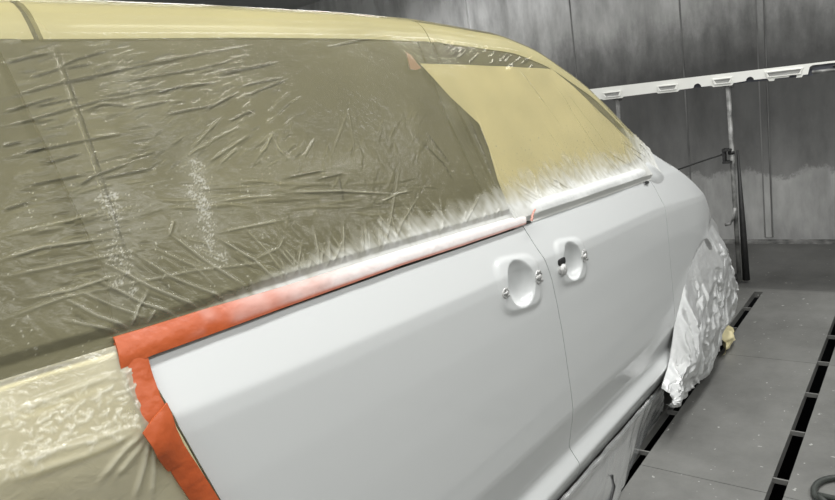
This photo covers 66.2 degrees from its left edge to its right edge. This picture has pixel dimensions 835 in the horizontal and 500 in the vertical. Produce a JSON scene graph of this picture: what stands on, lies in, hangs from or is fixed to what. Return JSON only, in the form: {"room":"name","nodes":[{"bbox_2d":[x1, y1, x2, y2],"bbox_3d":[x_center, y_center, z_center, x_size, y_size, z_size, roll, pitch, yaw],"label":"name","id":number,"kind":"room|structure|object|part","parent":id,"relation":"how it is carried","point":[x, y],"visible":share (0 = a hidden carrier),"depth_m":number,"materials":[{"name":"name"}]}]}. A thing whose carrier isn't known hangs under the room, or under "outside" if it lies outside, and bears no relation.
{"room":"auto repair garage","nodes":[
{"label":"auto repair garage","id":0,"kind":"room"},
{"bbox_2d":[58,0,320,10],"bbox_3d":[-1.351,-1.881,2.189,9.660,0.080,9.110,1,15,39],"label":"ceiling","id":1,"kind":"structure","parent":0,"point":[291,5],"depth_m":7.09,"materials":[{"name":"white"}]},
{"bbox_2d":[467,0,834,238],"bbox_3d":[1.638,-1.514,5.879,9.660,2.950,0.080,1,15,39],"label":"wall","id":2,"kind":"structure","parent":0,"point":[617,42],"depth_m":5.28,"materials":[{"name":"grey metal"}]},
{"bbox_2d":[292,0,469,29],"bbox_3d":[-0.725,-1.534,7.728,3.500,2.950,0.030,1,15,39],"label":"wall","id":3,"kind":"structure","parent":2,"relation":"attached to","point":[452,13],"depth_m":6.89,"materials":[{"name":"grey metal"}]},
{"bbox_2d":[569,0,690,179],"bbox_3d":[2.132,-1.525,5.416,5.762,2.890,0.004,1,15,39],"label":"trim","id":4,"kind":"structure","parent":2,"relation":"attached to","point":[569,0],"depth_m":5.44,"materials":[{"name":"grey metal"}]},
{"bbox_2d":[755,0,773,236],"bbox_3d":[2.675,-1.511,4.971,0.043,2.900,0.012,1,15,39],"label":"trim","id":5,"kind":"structure","parent":2,"relation":"attached to","point":[760,12],"depth_m":5.07,"materials":[{"name":"grey metal"}]},
{"bbox_2d":[722,239,834,243],"bbox_3d":[1.816,-0.086,6.124,9.500,0.032,0.030,1,15,39],"label":"baseboard","id":6,"kind":"structure","parent":2,"relation":"attached to","point":[726,241],"depth_m":5.18,"materials":[{"name":"grey metal"}]},
{"bbox_2d":[558,244,834,499],"bbox_3d":[-0.913,1.038,2.781,9.500,0.040,8.948,1,15,39],"label":"floor","id":7,"kind":"structure","parent":0,"point":[730,439],"depth_m":2.77,"materials":[{"name":"grey concrete"}]},
{"bbox_2d":[0,0,710,499],"bbox_3d":[-0.296,0.116,2.364,1.792,1.732,5.032,1,15,39],"label":"car","id":8,"kind":"object","parent":7,"relation":"on","point":[500,366],"visible":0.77,"depth_m":1.20,"materials":[{"name":"white paint"}]},
{"bbox_3d":[-1.020,-0.140,0.485,0.083,0.161,1.348,1,15,40],"label":"roof rail","id":9,"kind":"part","parent":8,"relation":"part of","materials":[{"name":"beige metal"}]},
{"bbox_3d":[-0.917,0.073,0.456,0.181,0.450,1.250,1,15,41],"label":"quarter glass","id":10,"kind":"part","parent":8,"relation":"part of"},
{"bbox_2d":[5,368,137,478],"bbox_3d":[-0.736,0.609,0.508,0.072,0.738,1.431,2,15,42],"label":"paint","id":11,"kind":"object","parent":8,"relation":"attached to","point":[36,458],"visible":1,"depth_m":0.80,"materials":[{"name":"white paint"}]},
{"bbox_3d":[-0.741,0.732,0.560,0.122,0.976,1.484,2,15,42],"label":"quarter panel","id":12,"kind":"part","parent":8,"relation":"part of","materials":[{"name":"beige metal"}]},
{"bbox_2d":[114,343,164,427],"bbox_3d":[-0.383,0.195,0.900,0.039,0.141,0.054,-19,15,-41],"label":"tape","id":13,"kind":"object","parent":8,"relation":"attached to","point":[146,395],"visible":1,"depth_m":0.89,"materials":[{"name":"orange paper"}]},
{"bbox_2d":[142,403,218,499],"bbox_3d":[-0.314,0.416,0.950,0.020,0.416,0.119,-1,13,32],"label":"tape","id":14,"kind":"object","parent":8,"relation":"attached to","point":[161,432],"visible":1,"depth_m":0.90,"materials":[{"name":"orange paper"}]},
{"bbox_3d":[-0.299,-0.478,1.368,0.070,0.074,1.003,1,14,38],"label":"door frame","id":15,"kind":"part","parent":8,"relation":"part of","materials":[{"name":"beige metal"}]},
{"bbox_3d":[-0.968,-0.363,1.218,0.834,0.156,2.620,1,15,39],"label":"roof panel","id":16,"kind":"part","parent":8,"relation":"part of","materials":[{"name":"yellow paper"}]},
{"bbox_2d":[113,217,525,368],"bbox_3d":[-0.063,0.025,1.326,0.021,0.087,1.159,1,15,39],"label":"tape","id":17,"kind":"object","parent":8,"relation":"attached to","point":[151,340],"visible":1,"depth_m":1.08,"materials":[{"name":"orange paper"}]},
{"bbox_2d":[12,89,660,354],"bbox_3d":[-0.274,-0.186,1.313,0.336,0.667,3.591,1,15,39],"label":"paint overspray","id":18,"kind":"object","parent":8,"relation":"attached to","point":[561,190],"visible":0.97,"depth_m":1.60,"materials":[{"name":"white paint"}]},
{"bbox_3d":[0.068,0.453,1.489,0.079,0.934,1.284,1,15,39],"label":"sliding door","id":19,"kind":"part","parent":8,"relation":"part of","materials":[{"name":"white paint"}]},
{"bbox_2d":[406,52,420,69],"bbox_3d":[-0.014,-0.484,1.638,0.020,0.048,0.048,1,15,39],"label":"tape","id":20,"kind":"object","parent":8,"relation":"attached to","point":[413,65],"visible":1,"depth_m":1.63,"materials":[{"name":"orange paper"}]},
{"bbox_3d":[0.416,-0.531,2.186,0.105,0.472,1.127,3,16,45],"label":"door frame","id":21,"kind":"part","parent":8,"relation":"part of","materials":[{"name":"yellow paper"}]},
{"bbox_2d":[421,64,631,193],"bbox_3d":[0.453,-0.419,2.092,0.145,0.424,1.177,1,15,39],"label":"paper","id":22,"kind":"object","parent":8,"relation":"attached to","point":[513,107],"visible":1,"depth_m":1.97,"materials":[{"name":"yellow paper"}]},
{"bbox_3d":[0.707,0.242,2.281,0.090,0.927,1.146,1,15,39],"label":"door","id":23,"kind":"part","parent":8,"relation":"part of","materials":[{"name":"white paint"}]},
{"bbox_2d":[560,384,663,499],"bbox_3d":[0.432,0.853,1.942,0.054,0.249,2.131,0,14,38],"label":"film","id":24,"kind":"object","parent":8,"relation":"hanging from","point":[618,457],"visible":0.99,"depth_m":2.30,"materials":[{"name":"plastic"}]},
{"bbox_2d":[609,474,615,499],"bbox_3d":[0.629,0.857,2.167,0.017,0.097,0.210,1,15,39],"label":"cable","id":25,"kind":"object","parent":24,"relation":"hanging from","point":[612,475],"visible":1,"depth_m":2.23,"materials":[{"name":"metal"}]},
{"bbox_2d":[645,162,663,182],"bbox_3d":[0.936,-0.318,2.572,0.041,0.114,0.240,1,15,39],"label":"film","id":26,"kind":"object","parent":8,"relation":"attached to","point":[657,177],"depth_m":2.57,"materials":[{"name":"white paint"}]},
{"bbox_2d":[661,218,738,407],"bbox_3d":[1.330,0.258,2.952,0.095,0.686,1.135,1,15,39],"label":"wheel cover","id":27,"kind":"object","parent":8,"relation":"attached to","point":[708,304],"visible":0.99,"depth_m":2.85,"materials":[{"name":"plastic"}]},
{"bbox_2d":[613,98,621,122],"bbox_3d":[1.419,-0.443,4.795,0.384,1.360,0.096,1,15,39],"label":"stand","id":28,"kind":"object","parent":7,"relation":"on","point":[618,113],"visible":0.16,"depth_m":4.57,"materials":[{"name":"metal"}]},
{"bbox_3d":[1.519,-0.440,4.701,0.039,1.326,0.028,1,15,39],"label":"post","id":29,"kind":"part","parent":28,"relation":"part of","materials":[{"name":"metal"}]},
{"bbox_2d":[678,84,749,281],"bbox_3d":[1.963,-0.423,4.352,0.482,1.339,0.104,1,15,39],"label":"stand","id":30,"kind":"object","parent":7,"relation":"on","point":[744,259],"visible":0.84,"depth_m":4.25,"materials":[{"name":"metal"}]},
{"bbox_2d":[589,61,834,99],"bbox_3d":[1.990,-1.106,4.113,2.000,0.130,0.080,1,15,39],"label":"trim panel","id":31,"kind":"object","parent":30,"relation":"on","point":[726,79],"visible":0.97,"depth_m":4.13,"materials":[{"name":"white plastic"}]},
{"bbox_3d":[1.385,-1.109,4.560,0.142,0.044,0.010,1,15,39],"label":"recess frame","id":32,"kind":"part","parent":31,"relation":"part of","materials":[{"name":"white plastic"}]},
{"bbox_3d":[1.685,-1.095,4.319,0.142,0.044,0.010,1,15,39],"label":"recess frame","id":33,"kind":"part","parent":31,"relation":"part of","materials":[{"name":"white plastic"}]},
{"bbox_3d":[1.954,-1.083,4.103,0.124,0.043,0.010,1,15,39],"label":"recess frame","id":34,"kind":"part","parent":31,"relation":"part of","materials":[{"name":"white plastic"}]},
{"bbox_3d":[2.224,-1.075,3.885,0.209,0.046,0.010,1,15,39],"label":"recess frame","id":35,"kind":"part","parent":31,"relation":"part of","materials":[{"name":"white plastic"}]},
{"bbox_3d":[2.556,-1.048,3.646,0.530,0.036,0.020,1,15,39],"label":"rail","id":36,"kind":"part","parent":31,"relation":"part of","materials":[{"name":"metal"}]},
{"bbox_3d":[2.091,-0.220,4.271,0.079,0.123,0.027,-2,13,29],"label":"lever","id":37,"kind":"part","parent":30,"relation":"part of","materials":[{"name":"metal"}]},
{"bbox_3d":[2.094,-0.422,4.237,0.041,1.305,0.028,1,15,39],"label":"post","id":38,"kind":"part","parent":30,"relation":"part of","materials":[{"name":"metal"}]},
{"bbox_3d":[2.175,-0.225,4.275,0.050,0.886,0.049,1,15,39],"label":"leg","id":39,"kind":"part","parent":30,"relation":"part of","materials":[{"name":"black metal"}]},
{"bbox_2d":[722,325,734,355],"bbox_3d":[1.593,0.438,3.341,0.109,0.150,0.240,1,15,39],"label":"paper","id":40,"kind":"object","parent":7,"relation":"on","point":[728,337],"visible":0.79,"depth_m":3.30,"materials":[{"name":"yellow paper"}]},
{"bbox_2d":[810,475,834,499],"bbox_3d":[1.644,0.831,1.704,0.240,0.038,1.115,-15,13,-30],"label":"air hose","id":41,"kind":"object","parent":7,"relation":"on","point":[816,495],"visible":1,"depth_m":2.13,"materials":[{"name":"rubber"}]},
{"bbox_2d":[621,297,834,499],"bbox_3d":[-0.857,1.416,2.857,9.500,0.020,8.950,1,15,39],"label":"floor grate","id":42,"kind":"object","parent":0,"point":[778,491],"depth_m":3.33,"materials":[{"name":"black metal"}]}
]}

